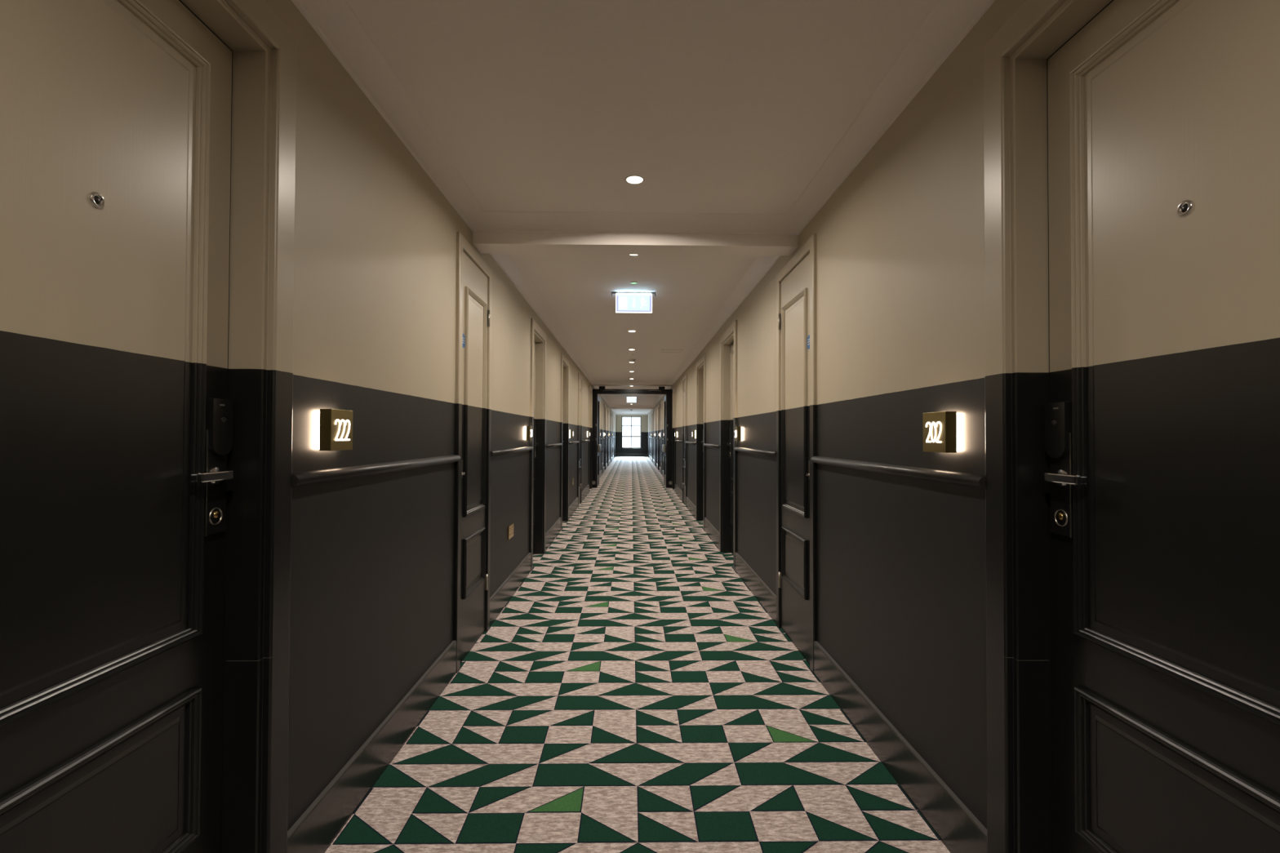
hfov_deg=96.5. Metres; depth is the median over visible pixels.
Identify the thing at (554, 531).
baseboard
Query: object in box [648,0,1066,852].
wall
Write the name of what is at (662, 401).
door
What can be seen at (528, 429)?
number sign
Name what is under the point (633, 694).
floor
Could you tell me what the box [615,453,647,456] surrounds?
baseboard
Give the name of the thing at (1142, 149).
door
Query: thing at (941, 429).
number sign
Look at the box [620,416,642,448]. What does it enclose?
window
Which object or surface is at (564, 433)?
door
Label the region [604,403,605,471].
door
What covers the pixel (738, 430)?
number sign
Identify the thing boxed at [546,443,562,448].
trim
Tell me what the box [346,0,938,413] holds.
ceiling
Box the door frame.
[591,386,672,488]
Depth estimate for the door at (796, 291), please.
3.29 m
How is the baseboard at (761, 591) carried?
attached to the wall at (901, 561)
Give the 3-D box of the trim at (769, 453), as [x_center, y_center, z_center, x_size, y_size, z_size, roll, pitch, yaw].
[0.883,0.195,4.482,0.032,0.038,1.474,0,-1,-1]
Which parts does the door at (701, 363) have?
panel moulding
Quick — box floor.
[324,456,950,852]
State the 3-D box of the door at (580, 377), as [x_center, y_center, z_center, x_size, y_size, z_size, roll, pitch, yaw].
[-1.066,0.233,10.088,0.036,2.295,0.650,0,-1,-1]
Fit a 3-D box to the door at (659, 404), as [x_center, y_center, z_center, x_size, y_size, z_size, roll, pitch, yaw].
[0.723,0.382,19.810,0.154,2.295,1.000,0,-1,-1]
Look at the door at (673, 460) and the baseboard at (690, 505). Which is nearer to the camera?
the baseboard at (690, 505)
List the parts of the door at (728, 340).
panel moulding, panel moulding, raised panel, raised panel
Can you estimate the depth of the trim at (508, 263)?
5.47 m
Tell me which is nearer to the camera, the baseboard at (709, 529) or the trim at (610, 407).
the baseboard at (709, 529)
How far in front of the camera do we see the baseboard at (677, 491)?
11.39 m
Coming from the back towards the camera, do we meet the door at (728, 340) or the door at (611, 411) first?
the door at (611, 411)
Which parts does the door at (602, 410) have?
panel moulding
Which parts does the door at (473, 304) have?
lock plate, raised panel, panel moulding, raised panel, panel moulding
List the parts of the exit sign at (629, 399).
green panel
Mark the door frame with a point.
(667, 447)
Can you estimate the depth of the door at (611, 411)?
25.88 m
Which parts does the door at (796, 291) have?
panel moulding, raised panel, raised panel, panel moulding, lock plate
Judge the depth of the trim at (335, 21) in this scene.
2.30 m
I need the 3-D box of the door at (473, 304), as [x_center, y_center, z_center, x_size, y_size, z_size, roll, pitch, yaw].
[-0.962,0.134,3.317,0.036,2.295,0.695,0,-1,-1]
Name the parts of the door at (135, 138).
raised panel, raised panel, panel moulding, panel moulding, lever handle, lock plate, frame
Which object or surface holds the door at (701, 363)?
in the wall at (901, 561)
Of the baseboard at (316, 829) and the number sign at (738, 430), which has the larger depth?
the number sign at (738, 430)
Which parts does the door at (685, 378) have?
raised panel, panel moulding, panel moulding, raised panel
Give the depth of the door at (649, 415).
30.61 m
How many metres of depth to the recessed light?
2.80 m
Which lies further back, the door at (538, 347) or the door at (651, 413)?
the door at (651, 413)
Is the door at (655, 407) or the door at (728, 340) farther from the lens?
the door at (655, 407)
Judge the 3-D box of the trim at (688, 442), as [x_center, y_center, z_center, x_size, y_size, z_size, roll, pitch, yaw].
[0.812,0.263,9.136,0.032,0.038,1.504,0,-1,-1]
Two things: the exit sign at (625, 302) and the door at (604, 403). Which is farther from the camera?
the door at (604, 403)
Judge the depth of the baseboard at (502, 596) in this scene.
4.22 m
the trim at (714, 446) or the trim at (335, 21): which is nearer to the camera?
the trim at (335, 21)
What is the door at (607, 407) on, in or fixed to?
in the wall at (372, 556)
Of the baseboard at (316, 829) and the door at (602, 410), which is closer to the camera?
the baseboard at (316, 829)
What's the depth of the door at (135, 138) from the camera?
1.17 m
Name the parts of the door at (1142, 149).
frame, lock plate, lever handle, panel moulding, panel moulding, raised panel, raised panel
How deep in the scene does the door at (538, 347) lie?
5.92 m
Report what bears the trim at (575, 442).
attached to the wall at (372, 556)
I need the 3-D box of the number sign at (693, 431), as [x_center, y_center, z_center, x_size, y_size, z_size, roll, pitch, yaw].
[0.812,0.118,8.628,0.049,0.125,0.130,0,-1,-1]
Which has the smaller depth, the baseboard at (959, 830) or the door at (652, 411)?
the baseboard at (959, 830)
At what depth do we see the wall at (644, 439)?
33.20 m
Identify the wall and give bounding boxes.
[224,0,615,852]
[615,414,648,453]
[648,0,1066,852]
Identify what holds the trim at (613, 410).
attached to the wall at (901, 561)
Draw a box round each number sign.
[315,408,352,451]
[524,426,532,439]
[569,429,573,438]
[692,430,695,438]
[734,426,742,440]
[922,411,959,453]
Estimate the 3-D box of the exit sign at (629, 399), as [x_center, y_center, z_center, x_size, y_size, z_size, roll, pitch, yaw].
[-0.283,-0.883,18.913,0.390,0.181,0.024,0,-1,-1]
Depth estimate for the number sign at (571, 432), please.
8.49 m
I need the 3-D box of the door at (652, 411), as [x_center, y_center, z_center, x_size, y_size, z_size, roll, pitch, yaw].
[0.635,0.465,25.509,0.154,2.295,1.000,0,-1,-1]
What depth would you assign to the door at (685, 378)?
10.21 m
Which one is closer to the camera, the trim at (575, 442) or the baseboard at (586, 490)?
the trim at (575, 442)
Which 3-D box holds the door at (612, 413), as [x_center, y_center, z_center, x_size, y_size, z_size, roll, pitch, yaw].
[-1.339,0.494,27.979,0.036,2.295,0.800,0,-1,-1]
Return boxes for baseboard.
[287,640,456,852]
[489,552,531,626]
[545,517,561,551]
[568,497,577,519]
[582,484,589,501]
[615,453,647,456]
[675,484,682,501]
[685,497,695,518]
[704,517,719,549]
[735,552,776,624]
[813,640,987,852]
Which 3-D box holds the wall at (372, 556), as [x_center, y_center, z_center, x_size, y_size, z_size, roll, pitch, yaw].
[-1.259,0.186,15.181,0.220,2.536,36.600,0,-1,-1]
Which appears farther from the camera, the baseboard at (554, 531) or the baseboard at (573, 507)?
the baseboard at (573, 507)
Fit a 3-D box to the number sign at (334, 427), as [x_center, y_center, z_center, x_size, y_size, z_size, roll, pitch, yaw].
[-0.919,0.011,1.723,0.049,0.125,0.130,0,-1,-1]
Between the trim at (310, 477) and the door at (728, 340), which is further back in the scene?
the door at (728, 340)
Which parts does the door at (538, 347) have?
panel moulding, panel moulding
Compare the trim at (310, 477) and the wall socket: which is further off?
the wall socket
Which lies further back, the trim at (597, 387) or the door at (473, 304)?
the trim at (597, 387)
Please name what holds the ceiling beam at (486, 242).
attached to the wall at (901, 561)
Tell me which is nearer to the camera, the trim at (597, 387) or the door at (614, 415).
the trim at (597, 387)
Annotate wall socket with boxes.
[507,523,513,540]
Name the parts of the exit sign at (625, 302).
mounting plate, green panel, acrylic plate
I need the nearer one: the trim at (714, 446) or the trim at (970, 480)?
the trim at (970, 480)
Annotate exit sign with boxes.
[611,291,655,313]
[625,396,637,402]
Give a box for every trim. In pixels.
[291,0,995,235]
[291,454,460,487]
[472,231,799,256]
[489,253,780,385]
[490,446,533,456]
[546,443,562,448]
[568,440,579,444]
[592,385,671,407]
[609,407,654,408]
[611,408,652,414]
[685,441,696,444]
[702,443,719,448]
[733,447,776,457]
[810,456,985,489]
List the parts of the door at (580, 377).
raised panel, panel moulding, panel moulding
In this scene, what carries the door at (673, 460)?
in the wall at (901, 561)
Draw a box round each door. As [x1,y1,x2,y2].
[0,0,297,852]
[453,231,492,673]
[528,318,546,571]
[560,352,569,530]
[577,373,582,506]
[588,385,592,488]
[600,400,603,474]
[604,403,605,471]
[606,407,608,466]
[609,410,611,462]
[612,413,613,459]
[613,414,614,457]
[648,414,649,458]
[650,413,651,457]
[652,411,653,462]
[655,407,657,466]
[657,404,660,471]
[661,400,662,474]
[671,386,675,488]
[682,373,687,504]
[695,354,706,530]
[719,320,737,570]
[776,233,817,673]
[982,0,1279,852]
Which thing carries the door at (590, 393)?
in the wall at (372, 556)
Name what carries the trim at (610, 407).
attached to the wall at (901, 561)
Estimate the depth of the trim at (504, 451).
4.19 m

